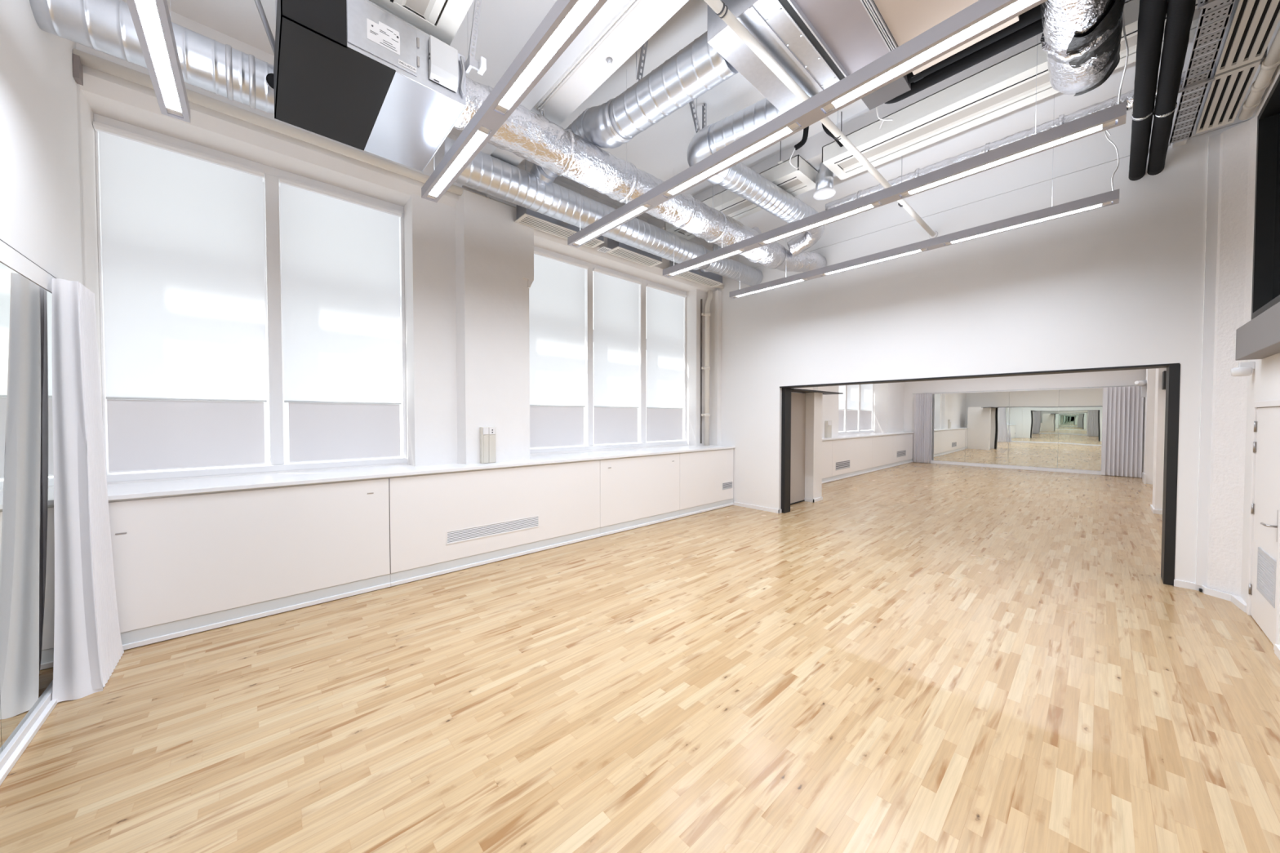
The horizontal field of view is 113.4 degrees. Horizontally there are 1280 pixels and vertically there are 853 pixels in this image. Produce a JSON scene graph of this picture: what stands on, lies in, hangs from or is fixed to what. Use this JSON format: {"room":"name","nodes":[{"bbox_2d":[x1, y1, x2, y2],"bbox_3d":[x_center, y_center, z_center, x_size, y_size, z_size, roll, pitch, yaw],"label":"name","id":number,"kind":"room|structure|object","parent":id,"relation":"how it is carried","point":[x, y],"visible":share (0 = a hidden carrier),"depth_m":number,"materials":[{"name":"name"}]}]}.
{"room":"exercise studio","nodes":[
{"label":"exercise studio","id":0,"kind":"room"},
{"bbox_2d":[0,0,85,287],"bbox_3d":[-2.433,-0.943,0.805,0.320,5.750,7.500,-1,2,-42],"label":"wall","id":1,"kind":"structure","parent":0,"point":[40,218],"depth_m":2.90,"materials":[{"name":"white paint"}]},
{"bbox_2d":[0,239,57,785],"bbox_3d":[-2.328,0.439,0.999,0.054,2.975,6.200,-1,2,-42],"label":"mirror","id":2,"kind":"object","parent":1,"relation":"attached to","point":[27,526],"visible":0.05,"depth_m":2.62,"materials":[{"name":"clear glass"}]},
{"bbox_2d":[52,278,124,702],"bbox_3d":[-4.112,0.420,3.120,0.219,2.940,0.665,-1,2,-42],"label":"curtain","id":3,"kind":"object","parent":1,"relation":"hanging from","point":[88,647],"visible":1,"depth_m":3.00,"materials":[{"name":"white fabric"}]},
{"bbox_2d":[75,0,721,484],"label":"wall","id":4,"kind":"structure","parent":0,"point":[468,267],"depth_m":5.69,"materials":[{"name":"paint"}]},
{"bbox_2d":[93,120,266,402],"bbox_3d":[-4.659,-1.557,4.353,1.187,2.576,0.079,-1,2,-42],"label":"roller blind","id":5,"kind":"object","parent":4,"relation":"attached to","point":[182,228],"visible":1,"depth_m":4.32,"materials":[{"name":"white fabric"}]},
{"bbox_2d":[93,113,407,482],"bbox_3d":[-4.254,-1.224,4.960,2.600,3.470,0.380,-1,2,-42],"label":"window","id":6,"kind":"structure","parent":4,"relation":"attached to","point":[275,406],"depth_m":4.81,"materials":[{"name":"white"}]},
{"bbox_2d":[106,399,265,472],"bbox_3d":[-4.686,0.083,4.408,1.120,0.705,0.014,-1,2,-42],"label":"window pane","id":7,"kind":"object","parent":6,"relation":"attached to","point":[144,435],"visible":1,"depth_m":4.36,"materials":[{"name":"glass"}]},
{"bbox_2d":[288,402,400,462],"bbox_3d":[-3.686,0.063,5.322,1.160,0.705,0.014,-1,2,-42],"label":"window pane","id":8,"kind":"object","parent":6,"relation":"attached to","point":[318,432],"visible":1,"depth_m":5.28,"materials":[{"name":"glass"}]},
{"bbox_2d":[279,175,402,404],"bbox_3d":[-3.665,-1.577,5.260,1.247,2.576,0.079,-1,2,-42],"label":"roller blind","id":9,"kind":"object","parent":4,"relation":"attached to","point":[340,267],"visible":1,"depth_m":5.22,"materials":[{"name":"white fabric"}]},
{"bbox_2d":[72,48,724,288],"bbox_3d":[-1.441,-3.105,6.516,8.904,0.264,0.161,-1,2,-42],"label":"pipe","id":10,"kind":"object","parent":4,"relation":"attached to","point":[80,58],"visible":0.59,"depth_m":4.24,"materials":[{"name":"white metal"}]},
{"bbox_2d":[669,260,723,287],"bbox_3d":[1.234,-3.176,8.555,1.350,0.298,0.509,-1,2,-42],"label":"diffuser","id":11,"kind":"object","parent":10,"relation":"attached to","point":[708,278],"visible":0.56,"depth_m":8.64,"materials":[{"name":"silver metal"}]},
{"bbox_2d":[528,249,588,407],"bbox_3d":[-1.492,-1.638,7.243,1.442,2.581,0.079,-1,2,-42],"label":"roller blind","id":12,"kind":"object","parent":4,"relation":"attached to","point":[557,290],"visible":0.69,"depth_m":7.31,"materials":[{"name":"white fabric"}]},
{"bbox_2d":[514,204,604,248],"bbox_3d":[-1.133,-3.129,6.395,1.400,0.298,0.509,-1,2,-42],"label":"diffuser","id":13,"kind":"object","parent":4,"relation":"attached to","point":[525,216],"visible":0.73,"depth_m":6.25,"materials":[{"name":"silver metal"}]},
{"bbox_2d":[529,245,687,453],"bbox_3d":[-0.603,-1.316,8.293,4.210,3.470,0.380,-1,2,-42],"label":"window","id":14,"kind":"structure","parent":4,"relation":"attached to","point":[588,273],"depth_m":8.06,"materials":[{"name":"white"}]},
{"bbox_2d":[529,405,583,448],"bbox_3d":[-1.535,0.003,7.285,1.355,0.700,0.014,-1,2,-42],"label":"privacy screen","id":15,"kind":"object","parent":14,"relation":"attached to","point":[549,426],"visible":0.74,"depth_m":7.35,"materials":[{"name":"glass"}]},
{"bbox_2d":[593,407,637,444],"bbox_3d":[-0.457,-0.018,8.269,1.105,0.700,0.014,-1,2,-42],"label":"privacy screen","id":16,"kind":"object","parent":14,"relation":"attached to","point":[611,424],"visible":1,"depth_m":8.24,"materials":[{"name":"glass"}]},
{"bbox_2d":[646,408,682,441],"bbox_3d":[0.553,-0.038,9.191,1.130,0.700,0.014,-1,2,-42],"label":"privacy screen","id":17,"kind":"object","parent":14,"relation":"attached to","point":[662,424],"visible":1,"depth_m":9.16,"materials":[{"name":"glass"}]},
{"bbox_2d":[592,267,642,408],"bbox_3d":[-0.420,-1.659,8.223,1.197,2.581,0.079,-1,2,-42],"label":"roller blind","id":18,"kind":"object","parent":4,"relation":"attached to","point":[615,296],"visible":1,"depth_m":8.21,"materials":[{"name":"white fabric"}]},
{"bbox_2d":[606,237,662,266],"bbox_3d":[-0.018,-3.151,7.412,1.060,0.298,0.509,-1,2,-42],"label":"diffuser","id":19,"kind":"object","parent":4,"relation":"attached to","point":[619,249],"visible":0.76,"depth_m":7.37,"materials":[{"name":"silver metal"}]},
{"bbox_2d":[646,283,686,408],"bbox_3d":[0.586,-1.679,9.141,1.212,2.581,0.079,-1,2,-42],"label":"roller blind","id":20,"kind":"object","parent":4,"relation":"attached to","point":[664,307],"visible":1,"depth_m":9.11,"materials":[{"name":"white fabric"}]},
{"bbox_2d":[700,289,712,445],"bbox_3d":[1.510,-1.316,9.490,0.265,3.491,0.191,-1,2,-42],"label":"downpipe","id":21,"kind":"object","parent":4,"relation":"attached to","point":[707,313],"visible":0.98,"depth_m":9.42,"materials":[{"name":"white metal"}]},
{"bbox_2d":[0,462,1279,852],"bbox_3d":[5.904,1.815,8.480,22.900,0.100,7.500,-1,2,-42],"label":"floor","id":22,"kind":"structure","parent":0,"point":[913,657],"depth_m":2.83,"materials":[{"name":"brown wood"}]},
{"bbox_2d":[108,477,391,650],"bbox_3d":[-3.840,1.221,4.266,2.194,1.269,0.522,-1,2,-42],"label":"wall panel","id":23,"kind":"object","parent":22,"relation":"on","point":[185,564],"visible":0.77,"depth_m":3.99,"materials":[{"name":"white laminate"}]},
{"bbox_2d":[106,444,735,500],"bbox_3d":[-1.488,0.513,6.640,8.896,0.040,0.925,-1,2,-42],"label":"window sill","id":24,"kind":"structure","parent":23,"relation":"on","point":[181,486],"depth_m":4.68,"materials":[{"name":"white"}]},
{"bbox_2d":[480,426,495,463],"bbox_3d":[-2.122,0.258,5.871,0.205,0.502,0.078,-1,2,-42],"label":"post","id":25,"kind":"object","parent":24,"relation":"on","point":[487,434],"visible":1,"depth_m":5.83,"materials":[{"name":"beige"}]},
{"bbox_2d":[388,459,600,586],"bbox_3d":[-1.923,1.183,6.015,3.003,1.269,0.522,-1,2,-42],"label":"wall panel","id":26,"kind":"object","parent":22,"relation":"on","point":[441,523],"visible":0.97,"depth_m":5.58,"materials":[{"name":"white laminate"}]},
{"bbox_2d":[446,515,538,544],"bbox_3d":[-1.937,1.382,5.667,1.280,0.164,0.007,-1,2,-42],"label":"grille","id":27,"kind":"object","parent":26,"relation":"attached to","point":[494,529],"depth_m":5.62,"materials":[{"name":"white metal"}]},
{"bbox_2d":[600,453,679,536],"bbox_3d":[-0.107,1.146,7.674,1.913,1.269,0.522,-1,2,-42],"label":"wall panel","id":28,"kind":"object","parent":22,"relation":"on","point":[642,491],"visible":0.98,"depth_m":7.40,"materials":[{"name":"white laminate"}]},
{"bbox_2d":[679,448,733,517],"bbox_3d":[1.251,1.119,8.914,1.761,1.269,0.522,-1,2,-42],"label":"wall panel","id":29,"kind":"object","parent":22,"relation":"on","point":[706,477],"visible":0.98,"depth_m":8.66,"materials":[{"name":"white laminate"}]},
{"bbox_2d":[722,481,732,489],"bbox_3d":[1.907,1.290,9.176,0.354,0.144,0.007,-1,2,-42],"label":"grille","id":30,"kind":"object","parent":29,"relation":"attached to","point":[726,485],"depth_m":9.17,"materials":[{"name":"grey"}]},
{"bbox_2d":[791,390,822,499],"bbox_3d":[3.301,0.453,9.723,1.730,2.570,1.050,-1,2,-42],"label":"pier","id":31,"kind":"object","parent":22,"relation":"on","point":[814,401],"visible":0.18,"depth_m":9.72,"materials":[{"name":"paint"}]},
{"bbox_2d":[790,388,843,505],"bbox_3d":[3.895,0.467,9.643,2.460,2.544,0.470,-1,2,-42],"label":"wall","id":32,"kind":"structure","parent":22,"relation":"on","point":[797,400],"depth_m":9.54,"materials":[{"name":"beige paint"}]},
{"bbox_2d":[822,440,832,484],"bbox_3d":[4.551,1.054,11.926,3.028,1.269,0.522,-1,2,-42],"label":"wall panel","id":33,"kind":"object","parent":22,"relation":"on","point":[827,446],"visible":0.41,"depth_m":12.52,"materials":[{"name":"white laminate"}]},
{"bbox_2d":[831,436,872,480],"bbox_3d":[6.888,1.007,14.060,3.298,1.269,0.522,-1,2,-42],"label":"wall panel","id":34,"kind":"object","parent":22,"relation":"on","point":[851,457],"visible":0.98,"depth_m":13.74,"materials":[{"name":"white laminate"}]},
{"bbox_2d":[835,460,849,470],"bbox_3d":[6.412,1.220,13.288,1.074,0.244,0.007,-1,2,-42],"label":"grille","id":35,"kind":"object","parent":34,"relation":"attached to","point":[840,464],"depth_m":13.28,"materials":[{"name":"grey metal"}]},
{"bbox_2d":[822,431,914,440],"bbox_3d":[6.819,0.348,14.224,12.960,0.040,0.925,-1,2,-42],"label":"countertop","id":36,"kind":"structure","parent":34,"relation":"on","point":[869,434],"depth_m":14.84,"materials":[{"name":"white"}]},
{"bbox_2d":[824,421,831,437],"bbox_3d":[5.911,0.086,13.197,0.320,0.527,0.088,-1,2,-42],"label":"post","id":37,"kind":"object","parent":36,"relation":"on","point":[828,424],"visible":0.97,"depth_m":13.12,"materials":[{"name":"beige"}]},
{"bbox_2d":[871,435,893,471],"bbox_3d":[8.919,0.967,15.914,2.198,1.269,0.522,-1,2,-42],"label":"wall panel","id":38,"kind":"object","parent":22,"relation":"on","point":[882,446],"visible":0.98,"depth_m":15.68,"materials":[{"name":"white laminate"}]},
{"bbox_2d":[892,433,913,466],"bbox_3d":[10.725,0.931,17.562,2.688,1.269,0.522,-1,2,-42],"label":"wall panel","id":39,"kind":"object","parent":22,"relation":"on","point":[903,444],"visible":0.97,"depth_m":17.32,"materials":[{"name":"white laminate"}]},
{"bbox_2d":[1207,116,1255,596],"bbox_3d":[6.314,-0.663,4.506,0.220,5.030,0.200,-1,2,-42],"label":"pier","id":40,"kind":"object","parent":22,"relation":"on","point":[1237,151],"visible":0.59,"depth_m":4.49,"materials":[{"name":"paint"}]},
{"bbox_2d":[166,0,1221,247],"bbox_3d":[5.567,-4.091,8.720,22.900,0.200,8.500,-1,2,-42],"label":"ceiling","id":41,"kind":"structure","parent":0,"point":[660,150],"depth_m":4.96,"materials":[{"name":"paint"}]},
{"bbox_2d":[126,0,190,122],"bbox_3d":[-1.824,-3.030,1.339,0.144,1.600,4.715,-1,2,-42],"label":"linear light","id":42,"kind":"object","parent":41,"relation":"hanging from","point":[151,19],"visible":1,"depth_m":2.56,"materials":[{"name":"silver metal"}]},
{"bbox_2d":[254,0,275,53],"bbox_3d":[-3.051,-3.532,3.265,0.044,0.657,0.964,0,1,-17],"label":"brace","id":43,"kind":"object","parent":41,"relation":"attached to","point":[258,2],"visible":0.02,"depth_m":3.51,"materials":[{"name":"silver metal"}]},
{"bbox_2d":[273,0,481,172],"bbox_3d":[-2.213,-3.251,3.557,1.312,1.257,1.421,-1,2,-42],"label":"ventilation unit","id":44,"kind":"object","parent":41,"relation":"hanging from","point":[352,73],"visible":1,"depth_m":3.25,"materials":[{"name":"metal"}]},
{"bbox_2d":[369,24,398,51],"bbox_3d":[-1.851,-2.830,3.051,0.182,0.126,0.001,-1,2,-42],"label":"print","id":45,"kind":"object","parent":44,"relation":"attached to","point":[382,35],"depth_m":3.05,"materials":[{"name":"grey paper"}]},
{"bbox_2d":[472,56,486,75],"bbox_3d":[-1.327,-2.971,3.443,0.110,0.090,0.090,-1,2,-42],"label":"junction box","id":46,"kind":"object","parent":44,"relation":"attached to","point":[480,65],"visible":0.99,"depth_m":3.44,"materials":[{"name":"white plastic"}]},
{"bbox_2d":[29,0,762,285],"bbox_3d":[-0.883,-3.373,5.895,8.944,1.111,0.455,-1,2,-42],"label":"spiral duct","id":47,"kind":"object","parent":41,"relation":"hanging from","point":[105,26],"visible":0.85,"depth_m":3.59,"materials":[{"name":"metal"}]},
{"bbox_2d":[368,0,473,45],"bbox_3d":[-0.244,-3.185,1.577,0.580,0.201,4.560,-1,2,-42],"label":"beam","id":48,"kind":"structure","parent":41,"relation":"attached to","point":[442,20],"depth_m":3.19,"materials":[{"name":"white metal"}]},
{"bbox_2d":[421,0,607,202],"bbox_3d":[-0.547,-3.055,2.505,0.144,1.600,4.715,-1,2,-42],"label":"linear light","id":49,"kind":"object","parent":41,"relation":"hanging from","point":[566,19],"visible":0.98,"depth_m":2.80,"materials":[{"name":"silver metal"}]},
{"bbox_2d":[462,0,688,195],"bbox_3d":[0.037,-3.542,3.275,0.335,0.660,6.940,-1,2,-42],"label":"ceiling beam","id":50,"kind":"structure","parent":41,"relation":"attached to","point":[647,16],"depth_m":3.69,"materials":[{"name":"paint"}]},
{"bbox_2d":[535,0,640,116],"bbox_3d":[0.418,-3.188,2.686,0.194,0.018,5.504,-1,2,-41],"label":"conduit","id":51,"kind":"object","parent":50,"relation":"attached to","point":[632,2],"visible":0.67,"depth_m":3.60,"materials":[{"name":"white metal"}]},
{"bbox_2d":[453,75,826,271],"bbox_3d":[0.786,-3.321,5.882,6.531,1.215,0.616,-1,2,-40],"label":"duct","id":52,"kind":"object","parent":41,"relation":"hanging from","point":[530,135],"visible":0.73,"depth_m":4.72,"materials":[{"name":"silver metal"}]},
{"bbox_2d":[635,40,648,80],"bbox_3d":[0.025,-3.614,4.019,0.090,0.551,0.164,-1,2,-42],"label":"hanger","id":53,"kind":"object","parent":41,"relation":"hanging from","point":[642,47],"visible":0.52,"depth_m":4.04,"materials":[{"name":"silver metal"}]},
{"bbox_2d":[688,99,700,133],"bbox_3d":[0.607,-3.646,4.809,0.245,0.521,0.053,-1,2,-42],"label":"hanger","id":54,"kind":"object","parent":41,"relation":"hanging from","point":[693,113],"visible":0.41,"depth_m":4.83,"materials":[{"name":"silver metal"}]},
{"bbox_2d":[702,102,706,128],"bbox_3d":[0.780,-3.652,5.103,0.022,0.522,0.053,-1,2,-42],"label":"hanger","id":55,"kind":"object","parent":41,"relation":"hanging from","point":[705,104],"visible":0.54,"depth_m":5.10,"materials":[{"name":"silver metal"}]},
{"bbox_2d":[665,140,817,239],"bbox_3d":[1.478,-3.693,6.689,0.655,0.506,2.473,-1,2,-42],"label":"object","id":56,"kind":"structure","parent":41,"relation":"attached to","point":[795,181],"depth_m":6.07,"materials":[{"name":"white metal"}]},
{"bbox_2d":[789,123,843,168],"bbox_3d":[2.167,-3.599,5.270,0.498,0.536,0.596,-1,2,-42],"label":"cable","id":57,"kind":"object","parent":56,"relation":"attached to","point":[798,145],"visible":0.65,"depth_m":5.15,"materials":[{"name":"black plastic"}]},
{"bbox_2d":[567,0,1047,248],"bbox_3d":[0.720,-3.081,3.661,0.144,1.600,4.715,-1,2,-42],"label":"linear light","id":58,"kind":"object","parent":41,"relation":"hanging from","point":[981,16],"visible":0.98,"depth_m":2.93,"materials":[{"name":"silver metal"}]},
{"bbox_2d":[703,0,937,238],"bbox_3d":[2.378,-3.387,4.538,5.930,1.024,0.122,-1,2,-42],"label":"pipe","id":59,"kind":"object","parent":41,"relation":"hanging from","point":[722,10],"visible":0.94,"depth_m":3.56,"materials":[{"name":"white metal"}]},
{"bbox_2d":[813,162,835,199],"bbox_3d":[2.554,-3.565,5.817,0.292,0.724,0.292,-1,2,-42],"label":"ceiling vent","id":60,"kind":"object","parent":41,"relation":"in","point":[824,189],"visible":0.62,"depth_m":5.75,"materials":[{"name":"metal"}]},
{"bbox_2d":[706,0,1019,113],"bbox_3d":[1.644,-3.409,3.154,1.880,0.919,1.650,-1,2,-42],"label":"ventilation unit","id":61,"kind":"object","parent":41,"relation":"hanging from","point":[819,43],"visible":0.7,"depth_m":3.21,"materials":[{"name":"metal"}]},
{"bbox_2d":[529,31,737,183],"bbox_3d":[-0.362,-3.218,4.511,3.028,0.477,0.414,1,2,43],"label":"duct","id":62,"kind":"object","parent":61,"relation":"attached to","point":[697,68],"visible":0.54,"depth_m":3.92,"materials":[{"name":"metal"}]},
{"bbox_2d":[686,97,824,257],"bbox_3d":[2.014,-3.413,5.765,1.313,1.025,3.443,1,2,41],"label":"branch","id":63,"kind":"object","parent":61,"relation":"attached to","point":[740,179],"visible":0.73,"depth_m":5.27,"materials":[{"name":"metal"}]},
{"bbox_2d":[875,4,1043,129],"bbox_3d":[2.610,-3.220,3.824,0.787,0.502,2.129,0,1,-10],"label":"insulated pipe","id":64,"kind":"object","parent":61,"relation":"attached to","point":[1029,24],"visible":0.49,"depth_m":3.37,"materials":[{"name":"black plastic"}]},
{"bbox_2d":[1040,0,1124,96],"bbox_3d":[2.959,-3.025,2.827,2.487,0.680,0.451,-1,2,-42],"label":"foil elbow","id":65,"kind":"object","parent":64,"relation":"attached to","point":[1080,40],"visible":1,"depth_m":3.02,"materials":[{"name":"silver metal"}]},
{"bbox_2d":[648,0,1128,230],"bbox_3d":[2.708,-3.780,5.710,0.590,0.290,6.940,-1,2,-42],"label":"ceiling beam","id":66,"kind":"structure","parent":41,"relation":"attached to","point":[811,150],"depth_m":5.25,"materials":[{"name":"metal"}]},
{"bbox_2d":[662,13,1128,277],"bbox_3d":[1.995,-3.106,4.822,0.144,1.600,4.720,-1,2,-42],"label":"linear light","id":67,"kind":"object","parent":41,"relation":"hanging from","point":[1113,116],"visible":0.97,"depth_m":3.90,"materials":[{"name":"silver metal"}]},
{"bbox_2d":[728,93,1119,298],"bbox_3d":[3.281,-3.132,6.000,0.151,1.600,4.715,-1,2,-42],"label":"linear light","id":68,"kind":"object","parent":41,"relation":"hanging from","point":[1111,197],"visible":0.93,"depth_m":5.22,"materials":[{"name":"silver metal"}]},
{"bbox_2d":[822,0,1230,180],"bbox_3d":[3.732,-3.642,4.334,0.655,0.506,3.484,-1,2,-42],"label":"beam","id":69,"kind":"structure","parent":41,"relation":"attached to","point":[1008,85],"depth_m":4.52,"materials":[{"name":"white metal"}]},
{"bbox_2d":[1168,0,1235,147],"bbox_3d":[4.437,-3.511,3.236,4.619,0.719,0.207,-1,2,-42],"label":"cable tray","id":70,"kind":"object","parent":41,"relation":"hanging from","point":[1206,6],"visible":1,"depth_m":3.71,"materials":[{"name":"silver metal"}]},
{"bbox_2d":[1195,49,1261,133],"bbox_3d":[5.711,-3.532,4.103,1.130,0.714,0.240,-1,2,-42],"label":"ceiling vent","id":71,"kind":"object","parent":41,"relation":"in","point":[1224,97],"visible":0.75,"depth_m":4.06,"materials":[{"name":"white metal"}]},
{"bbox_2d":[825,46,1267,210],"bbox_3d":[4.332,-3.436,5.270,0.214,0.210,3.951,-1,2,-42],"label":"pipe","id":72,"kind":"object","parent":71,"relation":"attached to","point":[1128,96],"visible":0.4,"depth_m":5.07,"materials":[{"name":"silver metal"}]},
{"bbox_2d":[1215,0,1279,74],"bbox_3d":[4.862,-3.515,3.328,1.090,0.714,0.240,-1,2,-42],"label":"ceiling vent","id":73,"kind":"object","parent":41,"relation":"in","point":[1251,24],"visible":0.98,"depth_m":3.38,"materials":[{"name":"white metal"}]},
{"bbox_2d":[792,382,904,438],"bbox_3d":[6.652,-1.243,14.581,13.280,5.750,1.000,-1,2,-42],"label":"wall","id":74,"kind":"structure","parent":0,"point":[888,402],"depth_m":17.27,"materials":[{"name":"paint"}]},
{"bbox_2d":[838,383,873,434],"bbox_3d":[7.908,-1.101,16.071,4.580,2.700,0.380,-1,2,-42],"label":"window","id":75,"kind":"structure","parent":74,"relation":"in","point":[859,430],"depth_m":16.45,"materials":[{"name":"white"}]},
{"bbox_2d":[838,409,844,431],"bbox_3d":[6.967,-0.211,15.045,1.620,0.790,0.014,-1,2,-42],"label":"privacy screen","id":76,"kind":"object","parent":75,"relation":"attached to","point":[841,412],"visible":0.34,"depth_m":15.41,"materials":[{"name":"glass"}]},
{"bbox_2d":[838,385,844,409],"bbox_3d":[6.996,-1.470,15.000,1.692,1.716,0.079,-1,2,-42],"label":"roller blind","id":77,"kind":"object","parent":75,"relation":"attached to","point":[842,388],"visible":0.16,"depth_m":15.40,"materials":[{"name":"white fabric"}]},
{"bbox_2d":[846,409,857,431],"bbox_3d":[8.130,-0.234,16.107,1.070,0.790,0.014,-1,2,-42],"label":"privacy screen","id":78,"kind":"object","parent":75,"relation":"attached to","point":[852,415],"visible":1,"depth_m":16.11,"materials":[{"name":"glass"}]},
{"bbox_2d":[847,384,858,409],"bbox_3d":[8.159,-1.493,16.062,1.142,1.716,0.079,-1,2,-42],"label":"roller blind","id":79,"kind":"object","parent":75,"relation":"attached to","point":[852,390],"visible":0.45,"depth_m":16.10,"materials":[{"name":"white fabric"}]},
{"bbox_2d":[860,410,871,430],"bbox_3d":[9.167,-0.255,17.054,1.240,0.790,0.014,-1,2,-42],"label":"privacy screen","id":80,"kind":"object","parent":75,"relation":"attached to","point":[865,415],"visible":1,"depth_m":17.04,"materials":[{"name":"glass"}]},
{"bbox_2d":[860,383,872,410],"bbox_3d":[9.197,-1.513,17.009,1.312,1.716,0.079,-1,2,-42],"label":"roller blind","id":81,"kind":"object","parent":75,"relation":"attached to","point":[866,395],"visible":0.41,"depth_m":17.02,"materials":[{"name":"white fabric"}]},
{"bbox_2d":[716,80,1252,582],"bbox_3d":[4.036,-1.086,7.374,0.304,5.750,8.120,-1,2,-42],"label":"wall","id":82,"kind":"structure","parent":0,"point":[1121,284],"depth_m":5.95,"materials":[{"name":"white paint"}]},
{"bbox_2d":[733,502,782,513],"bbox_3d":[2.483,1.717,8.963,0.098,0.075,1.110,-1,2,-42],"label":"baseboard","id":83,"kind":"structure","parent":82,"relation":"attached to","point":[741,504],"depth_m":8.87,"materials":[{"name":"white wood"}]},
{"bbox_2d":[779,363,1180,586],"bbox_3d":[4.616,0.516,6.787,0.326,2.572,4.990,-1,2,-42],"label":"frame","id":84,"kind":"object","parent":82,"relation":"attached to","point":[1171,440],"visible":1,"depth_m":4.98,"materials":[{"name":"black metal"}]},
{"bbox_2d":[1128,0,1168,180],"bbox_3d":[3.586,-2.970,2.927,6.331,0.147,0.148,-1,2,-42],"label":"insulated pipe","id":85,"kind":"object","parent":82,"relation":"attached to","point":[1152,13],"visible":1,"depth_m":3.53,"materials":[{"name":"black plastic"}]},
{"bbox_2d":[1146,0,1195,175],"bbox_3d":[3.675,-2.968,2.829,6.331,0.143,0.151,-1,2,-42],"label":"insulated pipe","id":86,"kind":"object","parent":82,"relation":"attached to","point":[1180,13],"visible":0.99,"depth_m":3.52,"materials":[{"name":"black plastic"}]},
{"bbox_2d":[1195,133,1221,586],"bbox_3d":[6.299,-0.702,4.663,0.030,4.980,0.083,-1,2,-42],"label":"strip","id":87,"kind":"object","parent":82,"relation":"attached to","point":[1214,141],"visible":1,"depth_m":4.66,"materials":[{"name":"white"}]},
{"bbox_2d":[903,368,1146,471],"bbox_3d":[13.950,-1.281,16.302,0.380,5.750,8.300,-1,2,-42],"label":"wall","id":88,"kind":"structure","parent":0,"point":[1125,377],"depth_m":15.63,"materials":[{"name":"white paint"}]},
{"bbox_2d":[912,385,1142,477],"bbox_3d":[14.012,0.108,15.847,0.180,2.988,6.500,-1,2,-42],"label":"mirror","id":89,"kind":"object","parent":88,"relation":"attached to","point":[1032,419],"visible":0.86,"depth_m":15.71,"materials":[{"name":"clear glass"}]},
{"bbox_2d":[913,393,932,462],"bbox_3d":[12.022,0.074,17.907,0.142,2.930,0.671,-1,2,-42],"label":"curtain","id":90,"kind":"object","parent":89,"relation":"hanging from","point":[922,419],"visible":1,"depth_m":17.91,"materials":[{"name":"white fabric"}]},
{"bbox_2d":[1101,386,1143,477],"bbox_3d":[15.788,0.164,13.785,0.137,2.930,0.878,-1,2,-42],"label":"curtain","id":91,"kind":"object","parent":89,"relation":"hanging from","point":[1122,406],"visible":0.99,"depth_m":13.78,"materials":[{"name":"white fabric"}]},
{"bbox_2d":[1143,368,1166,510],"bbox_3d":[11.614,-1.125,9.148,13.280,5.750,0.580,-1,2,-42],"label":"wall","id":92,"kind":"structure","parent":0,"point":[1155,399],"depth_m":8.74,"materials":[{"name":"paint"}]},
{"bbox_2d":[1134,380,1146,397],"bbox_3d":[14.900,-1.123,12.487,0.363,0.500,0.178,0,1,-17],"label":"bracket","id":93,"kind":"object","parent":92,"relation":"attached to","point":[1143,384],"visible":0.98,"depth_m":12.46,"materials":[{"name":"grey"}]},
{"bbox_2d":[1142,471,1162,514],"bbox_3d":[12.919,1.579,10.618,6.550,0.280,0.305,-1,2,-42],"label":"baseboard","id":94,"kind":"structure","parent":92,"relation":"attached to","point":[1144,476],"depth_m":8.80,"materials":[{"name":"white"}]},
{"bbox_2d":[1161,370,1166,390],"bbox_3d":[10.429,-0.910,8.262,0.329,0.360,0.205,-1,2,-42],"label":"loudspeaker","id":95,"kind":"object","parent":92,"relation":"attached to","point":[1164,373],"visible":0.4,"depth_m":8.22,"materials":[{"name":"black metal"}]},
{"bbox_2d":[1240,19,1279,645],"bbox_3d":[3.159,-0.953,1.280,9.220,5.750,0.300,-1,2,-42],"label":"wall","id":96,"kind":"structure","parent":0,"point":[1264,383],"depth_m":4.23,"materials":[{"name":"paint"}]},
{"bbox_2d":[1173,579,1246,613],"bbox_3d":[6.210,1.815,4.513,0.215,0.075,0.692,0,1,11],"label":"baseboard","id":97,"kind":"structure","parent":96,"relation":"attached to","point":[1237,601],"depth_m":4.57,"materials":[{"name":"white"}]},
{"bbox_2d":[1230,361,1254,376],"bbox_3d":[6.046,-0.575,4.223,0.130,0.135,0.139,-1,2,-42],"label":"detector","id":98,"kind":"object","parent":96,"relation":"attached to","point":[1244,369],"visible":1,"depth_m":4.19,"materials":[{"name":"white plastic"}]},
{"bbox_2d":[1235,302,1279,360],"bbox_3d":[4.263,-0.757,2.597,4.220,0.300,0.150,-1,2,-42],"label":"ledge","id":99,"kind":"object","parent":96,"relation":"attached to","point":[1259,338],"visible":1,"depth_m":3.50,"materials":[{"name":"grey paint"}]},
{"bbox_2d":[1238,26,1279,119],"bbox_3d":[4.724,-3.165,2.952,4.050,0.106,0.103,-1,2,-42],"label":"conduit pipe","id":100,"kind":"object","parent":96,"relation":"attached to","point":[1268,65],"visible":1,"depth_m":3.83,"materials":[{"name":"white metal"}]},
{"bbox_2d":[1246,399,1279,649],"bbox_3d":[5.679,0.818,3.787,1.030,2.100,0.187,-1,2,-42],"label":"door","id":101,"kind":"structure","parent":96,"relation":"in","point":[1263,599],"depth_m":3.81,"materials":[{"name":"white laminate"}]},
{"bbox_2d":[1251,74,1279,319],"bbox_3d":[4.671,-2.068,2.625,4.499,2.040,0.324,-1,2,-42],"label":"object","id":102,"kind":"structure","parent":96,"relation":"in","point":[1266,246],"depth_m":4.17,"materials":[{"name":"black glass"}]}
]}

